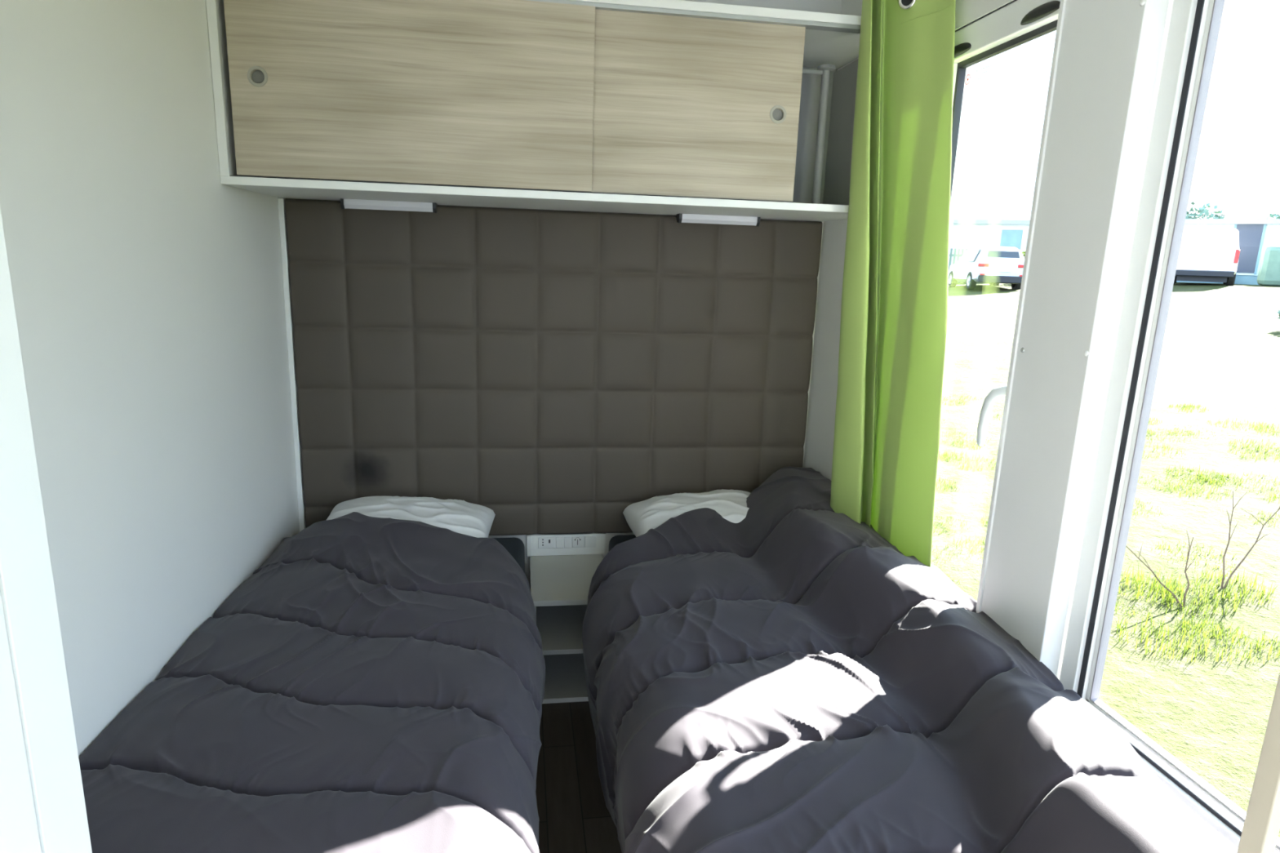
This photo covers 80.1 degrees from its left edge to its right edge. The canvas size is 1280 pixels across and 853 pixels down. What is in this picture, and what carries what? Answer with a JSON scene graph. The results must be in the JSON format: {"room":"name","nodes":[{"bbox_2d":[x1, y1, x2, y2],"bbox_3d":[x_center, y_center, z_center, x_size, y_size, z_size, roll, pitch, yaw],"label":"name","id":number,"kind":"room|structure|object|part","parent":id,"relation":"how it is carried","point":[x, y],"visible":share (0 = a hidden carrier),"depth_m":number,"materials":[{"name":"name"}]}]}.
{"room":"camper van bedroom","nodes":[
{"label":"camper van bedroom","id":0,"kind":"room"},
{"bbox_2d":[0,0,299,758],"bbox_3d":[-0.820,0.164,0.322,0.060,2.280,4.450,0,13,-9],"label":"wall","id":1,"kind":"structure","parent":0,"point":[148,291],"depth_m":1.47,"materials":[{"name":"white paint"}]},
{"bbox_2d":[0,206,92,852],"bbox_3d":[-0.676,0.109,0.594,0.308,2.280,0.154,0,13,-9],"label":"door","id":2,"kind":"structure","parent":1,"relation":"in","point":[42,806],"depth_m":0.66,"materials":[{"name":"white plastic"}]},
{"bbox_2d":[277,197,305,532],"bbox_3d":[-1.122,0.053,2.494,0.017,1.540,0.022,0,13,-9],"label":"trim","id":3,"kind":"structure","parent":1,"relation":"attached to","point":[281,202],"depth_m":2.43,"materials":[{"name":"white laminate"}]},
{"bbox_2d":[282,0,841,586],"bbox_3d":[-0.227,-0.317,2.593,1.816,2.280,0.060,0,13,-9],"label":"wall","id":4,"kind":"structure","parent":0,"point":[834,6],"depth_m":2.46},
{"bbox_2d":[205,0,861,221],"bbox_3d":[-0.194,-0.895,2.188,1.754,0.503,0.477,0,13,-9],"label":"upper cabinet","id":5,"kind":"object","parent":4,"relation":"attached to","point":[660,107],"visible":0.92,"depth_m":1.96,"materials":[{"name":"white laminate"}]},
{"bbox_3d":[-0.924,-0.846,1.840,0.047,0.047,0.002,0,13,-9],"label":"finger pull","id":6,"kind":"part","parent":5,"relation":"part of","materials":[{"name":"grey metal"}]},
{"bbox_2d":[251,69,264,83],"bbox_3d":[-0.925,-0.847,1.846,0.032,0.032,0.013,0,13,-9],"label":"cabinet knob","id":7,"kind":"object","parent":5,"relation":"on","point":[257,75],"depth_m":1.85,"materials":[{"name":"grey metal"}]},
{"bbox_2d":[340,198,437,213],"bbox_3d":[-0.757,-0.667,2.306,0.274,0.029,0.050,0,13,-9],"label":"light","id":8,"kind":"object","parent":5,"relation":"attached to","point":[344,203],"visible":1,"depth_m":2.29,"materials":[{"name":"grey plastic"}]},
{"bbox_3d":[-0.555,-0.842,1.907,0.878,0.449,0.014,0,13,-9],"label":"door","id":9,"kind":"part","parent":5,"relation":"part of","materials":[{"name":"laminate"}]},
{"bbox_3d":[0.141,-0.847,2.035,0.589,0.449,0.014,0,13,-9],"label":"door","id":10,"kind":"part","parent":5,"relation":"part of","materials":[{"name":"laminate"}]},
{"bbox_2d":[676,213,759,226],"bbox_3d":[0.253,-0.667,2.464,0.266,0.029,0.050,0,13,-9],"label":"light","id":11,"kind":"object","parent":5,"relation":"attached to","point":[681,218],"visible":1,"depth_m":2.44,"materials":[{"name":"grey plastic"}]},
{"bbox_2d":[772,108,782,120],"bbox_3d":[0.373,-0.847,2.070,0.032,0.032,0.013,0,13,-9],"label":"cabinet knob","id":12,"kind":"object","parent":5,"relation":"on","point":[777,113],"depth_m":2.07,"materials":[{"name":"grey metal"}]},
{"bbox_3d":[0.374,-0.846,2.063,0.047,0.047,0.002,0,13,-9],"label":"finger pull","id":13,"kind":"part","parent":5,"relation":"part of","materials":[{"name":"grey metal"}]},
{"bbox_3d":[0.334,-1.098,2.329,0.470,0.012,0.012,0,13,-9],"label":"rail","id":14,"kind":"part","parent":5,"relation":"part of","materials":[{"name":"silver metal"}]},
{"bbox_3d":[0.571,-0.904,2.409,0.056,0.437,0.056,0,13,-9],"label":"support post","id":15,"kind":"part","parent":5,"relation":"part of","materials":[{"name":"silver metal"}]},
{"bbox_2d":[284,198,822,535],"bbox_3d":[-0.250,-0.158,2.577,1.731,1.105,0.030,0,13,-9],"label":"headboard","id":16,"kind":"object","parent":4,"relation":"attached to","point":[549,371],"visible":0.84,"depth_m":2.54,"materials":[{"name":"grey fabric"}]},
{"bbox_2d":[526,532,605,556],"bbox_3d":[-0.262,0.419,2.709,0.278,0.077,0.024,0,13,-9],"label":"strip","id":17,"kind":"object","parent":4,"relation":"attached to","point":[537,544],"visible":0.98,"depth_m":2.70,"materials":[{"name":"white plastic"}]},
{"bbox_2d":[537,537,555,548],"bbox_3d":[-0.329,0.410,2.688,0.060,0.042,0.004,0,13,-9],"label":"socket","id":18,"kind":"object","parent":17,"relation":"attached to","point":[543,542],"depth_m":2.69,"materials":[{"name":"white plastic"}]},
{"bbox_2d":[572,536,584,547],"bbox_3d":[-0.219,0.410,2.705,0.042,0.042,0.004,0,13,-9],"label":"socket","id":19,"kind":"object","parent":17,"relation":"attached to","point":[577,541],"depth_m":2.70,"materials":[{"name":"white plastic"}]},
{"bbox_3d":[-0.176,0.410,2.712,0.040,0.042,0.004,0,13,-9],"label":"blank plate","id":20,"kind":"part","parent":17,"relation":"part of","materials":[{"name":"white plastic"}]},
{"bbox_2d":[535,701,622,852],"bbox_3d":[0.033,1.326,0.667,1.960,0.080,4.550,0,13,-9],"label":"floor","id":21,"kind":"structure","parent":0,"point":[575,817],"depth_m":2.05,"materials":[{"name":"brown wood"}]},
{"bbox_2d":[492,537,524,573],"bbox_3d":[-0.636,0.791,1.771,0.736,0.445,1.815,0,13,-9],"label":"bed","id":22,"kind":"object","parent":21,"relation":"on","point":[514,546],"visible":0.15,"depth_m":2.54,"materials":[{"name":"black"}]},
{"bbox_2d":[79,511,545,852],"bbox_3d":[-0.601,0.688,1.685,0.787,0.581,1.702,0,13,-9],"label":"duvet","id":23,"kind":"object","parent":22,"relation":"on","point":[375,685],"visible":1,"depth_m":1.40,"materials":[{"name":"grey fabric"}]},
{"bbox_2d":[326,496,495,537],"bbox_3d":[-0.733,0.326,2.405,0.535,0.172,0.354,0,13,-9],"label":"pillow","id":24,"kind":"object","parent":22,"relation":"on","point":[462,517],"visible":0.41,"depth_m":2.38,"materials":[{"name":"white fabric"}]},
{"bbox_2d":[529,554,603,703],"bbox_3d":[-0.243,0.670,2.584,0.256,0.356,0.380,0,13,-9],"label":"nightstand","id":25,"kind":"object","parent":21,"relation":"on","point":[559,584],"visible":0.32,"depth_m":2.53,"materials":[{"name":"grey laminate"}]},
{"bbox_3d":[-0.362,0.679,2.568,0.016,0.338,0.378,0,13,-9],"label":"panel","id":26,"kind":"part","parent":25,"relation":"part of","materials":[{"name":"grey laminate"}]},
{"bbox_2d":[536,604,587,655],"bbox_3d":[-0.243,0.671,2.580,0.224,0.016,0.364,0,13,-9],"label":"shelf","id":27,"kind":"object","parent":25,"relation":"attached to","point":[559,627],"depth_m":2.54,"materials":[{"name":"grey laminate"}]},
{"bbox_2d":[608,534,635,551],"bbox_3d":[0.363,0.790,1.928,0.702,0.445,1.815,0,13,-9],"label":"bed","id":28,"kind":"object","parent":21,"relation":"on","point":[615,540],"visible":0.1,"depth_m":2.65,"materials":[{"name":"black fabric"}]},
{"bbox_2d":[622,488,750,537],"bbox_3d":[0.214,0.318,2.565,0.495,0.172,0.315,-1,13,-12],"label":"pillow","id":29,"kind":"object","parent":28,"relation":"on","point":[641,517],"visible":0.38,"depth_m":2.51,"materials":[{"name":"white fabric"}]},
{"bbox_2d":[582,466,1238,852],"bbox_3d":[0.298,0.634,1.848,0.874,0.676,1.839,0,13,-9],"label":"duvet","id":30,"kind":"object","parent":28,"relation":"on","point":[784,677],"visible":0.99,"depth_m":1.42,"materials":[{"name":"grey fabric"}]},
{"bbox_2d":[1236,672,1279,852],"bbox_3d":[0.747,0.108,0.820,0.018,2.280,0.028,0,13,-9],"label":"window frame","id":31,"kind":"structure","parent":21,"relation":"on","point":[1261,826],"depth_m":0.89,"materials":[{"name":"white plastic"}]},
{"bbox_2d":[803,0,1173,679],"bbox_3d":[0.985,0.169,0.581,0.075,2.280,4.400,0,13,-9],"label":"wall","id":32,"kind":"structure","parent":0,"point":[820,435],"depth_m":2.53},
{"bbox_2d":[948,0,1060,446],"bbox_3d":[0.761,-0.220,1.847,0.114,1.437,0.720,0,13,-9],"label":"window","id":33,"kind":"structure","parent":32,"relation":"in","point":[1016,23],"depth_m":1.69,"materials":[{"name":"white plastic"}]},
{"bbox_2d":[964,64,991,84],"bbox_3d":[0.793,-0.824,1.789,0.001,0.024,0.104,0,13,-9],"label":"window sticker","id":34,"kind":"object","parent":33,"relation":"attached to","point":[990,64],"visible":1,"depth_m":1.79,"materials":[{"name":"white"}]},
{"bbox_3d":[0.760,-0.021,1.635,0.061,0.139,0.025,10,15,33],"label":"lever","id":35,"kind":"part","parent":33,"relation":"part of","materials":[{"name":"grey plastic"}]},
{"bbox_2d":[975,0,1169,676],"bbox_3d":[0.814,-0.188,1.471,0.048,1.980,0.215,0,13,-9],"label":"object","id":36,"kind":"structure","parent":32,"relation":"attached to","point":[1107,53],"depth_m":1.43,"materials":[{"name":"white plastic"}]},
{"bbox_2d":[1059,0,1279,852],"bbox_3d":[0.922,-0.047,1.095,0.041,1.435,0.605,0,13,-9],"label":"window","id":37,"kind":"structure","parent":32,"relation":"in","point":[1194,25],"depth_m":1.32,"materials":[{"name":"white plastic"}]},
{"bbox_3d":[0.780,-1.041,1.364,0.085,0.044,1.550,0,13,-9],"label":"curtain rod","id":38,"kind":"object","parent":32,"relation":"attached to","visible":0},
{"bbox_2d":[830,0,955,567],"bbox_3d":[0.641,-0.373,1.939,0.140,1.530,0.474,0,13,-9],"label":"curtain","id":39,"kind":"object","parent":38,"relation":"hanging from","point":[893,326],"visible":0.95,"depth_m":1.97,"materials":[{"name":"green fabric"}]},
{"label":"outside","id":40,"kind":"structure","parent":0,"visible":0},
{"bbox_2d":[931,280,1279,838],"bbox_3d":[67.082,-9.903,57.632,148.100,3.022,210.000,0,13,-9],"label":"ground","id":41,"kind":"structure","parent":40,"point":[1220,352],"depth_m":6.10,"materials":[{"name":"green plant"}]},
{"bbox_2d":[947,248,968,282],"bbox_3d":[13.935,-7.396,34.912,1.850,1.500,0.070,8,14,24],"label":"fence","id":42,"kind":"object","parent":41,"relation":"on","point":[954,255],"visible":0.23,"depth_m":34.63,"materials":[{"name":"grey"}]},
{"bbox_2d":[947,245,1024,289],"bbox_3d":[13.829,-6.351,30.539,1.900,1.660,4.410,3,13,7],"label":"car","id":43,"kind":"object","parent":41,"relation":"on","point":[993,265],"visible":0.85,"depth_m":28.57,"materials":[{"name":"silver metal"}]},
{"bbox_2d":[977,263,989,266],"bbox_3d":[12.859,-6.049,28.534,0.380,0.110,0.090,3,13,7],"label":"tail light","id":44,"kind":"object","parent":43,"relation":"attached to","point":[979,264],"depth_m":28.50,"materials":[{"name":"red plastic"}]},
{"bbox_3d":[13.553,-5.845,28.456,0.520,0.110,0.030,3,13,7],"label":"number plate","id":45,"kind":"part","parent":43,"relation":"part of","materials":[{"name":"white paint"}]},
{"bbox_2d":[948,219,1030,264],"bbox_3d":[16.647,-8.666,38.233,5.700,3.080,4.400,8,14,24],"label":"home","id":46,"kind":"object","parent":41,"relation":"on","point":[968,234],"visible":0.23,"depth_m":35.95,"materials":[{"name":"white"}]},
{"bbox_3d":[17.345,-8.739,35.607,1.020,1.020,0.050,8,14,24],"label":"frame","id":47,"kind":"part","parent":46,"relation":"part of","materials":[{"name":"white paint"}]},
{"bbox_2d":[932,392,1279,665],"bbox_3d":[3.951,0.454,6.706,6.962,0.523,8.115,0,13,-9],"label":"grass","id":48,"kind":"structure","parent":41,"relation":"on","point":[1169,595],"depth_m":4.74,"materials":[{"name":"green plant"}]},
{"bbox_2d":[1125,529,1194,608],"bbox_3d":[3.022,0.833,4.511,0.438,0.487,0.102,5,13,12],"label":"sapling","id":49,"kind":"object","parent":41,"relation":"on","point":[1188,551],"visible":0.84,"depth_m":4.48,"materials":[{"name":"brown"}]},
{"bbox_2d":[1173,228,1239,285],"bbox_3d":[20.918,-6.235,28.236,1.920,1.960,4.730,10,15,34],"label":"van","id":50,"kind":"object","parent":41,"relation":"on","point":[1205,255],"visible":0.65,"depth_m":26.37,"materials":[{"name":"white paint"}]},
{"bbox_3d":[19.294,-6.111,26.586,0.750,1.280,0.028,10,15,34],"label":"door","id":51,"kind":"part","parent":50,"relation":"part of","materials":[{"name":"white paint"}]},
{"bbox_3d":[19.582,-5.557,26.467,0.520,0.110,0.020,10,15,34],"label":"number plate","id":52,"kind":"part","parent":50,"relation":"part of","materials":[{"name":"white paint"}]},
{"bbox_3d":[19.922,-5.994,26.156,0.750,1.280,0.028,10,15,34],"label":"door","id":53,"kind":"part","parent":50,"relation":"part of","materials":[{"name":"white paint"}]},
{"bbox_2d":[1233,249,1239,262],"bbox_3d":[20.307,-5.791,25.924,0.120,0.450,0.080,10,15,34],"label":"tail light","id":54,"kind":"object","parent":50,"relation":"attached to","point":[1236,252],"depth_m":25.91,"materials":[{"name":"red plastic"}]},
{"bbox_2d":[1185,201,1228,218],"bbox_3d":[36.591,-12.568,51.185,4.945,5.122,4.981,13,16,40],"label":"tree","id":55,"kind":"object","parent":41,"relation":"on","point":[1200,214],"visible":0.09,"depth_m":50.05,"materials":[{"name":"green plant"}]},
{"bbox_2d":[1176,218,1279,284],"bbox_3d":[25.128,-7.072,31.718,8.300,2.830,5.100,11,15,36],"label":"home","id":56,"kind":"object","parent":41,"relation":"on","point":[1255,234],"visible":0.32,"depth_m":30.25,"materials":[{"name":"white"}]},
{"bbox_3d":[24.137,-7.148,30.353,0.840,2.000,0.050,11,15,36],"label":"door","id":57,"kind":"part","parent":56,"relation":"part of","materials":[{"name":"grey"}]},
{"bbox_3d":[24.132,-7.161,30.342,1.000,2.130,0.070,11,15,36],"label":"door frame","id":58,"kind":"part","parent":56,"relation":"part of","materials":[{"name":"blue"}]},
{"bbox_2d":[1220,491,1279,588],"bbox_3d":[3.708,0.711,4.657,0.358,0.643,0.162,5,13,14],"label":"sapling","id":59,"kind":"object","parent":41,"relation":"on","point":[1230,521],"visible":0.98,"depth_m":4.66,"materials":[{"name":"brown plant"}]},
{"bbox_2d":[1257,244,1279,286],"bbox_3d":[23.338,-5.738,27.280,1.800,1.450,1.000,11,15,36],"label":"hedge","id":60,"kind":"object","parent":41,"relation":"on","point":[1268,273],"visible":0.98,"depth_m":27.27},
{"bbox_2d":[1264,212,1279,218],"bbox_3d":[41.356,-11.472,48.090,5.101,4.555,5.184,0,13,-9],"label":"tree","id":61,"kind":"object","parent":41,"relation":"on","point":[1277,216],"visible":0.06,"depth_m":48.43,"materials":[{"name":"green plant"}]}
]}

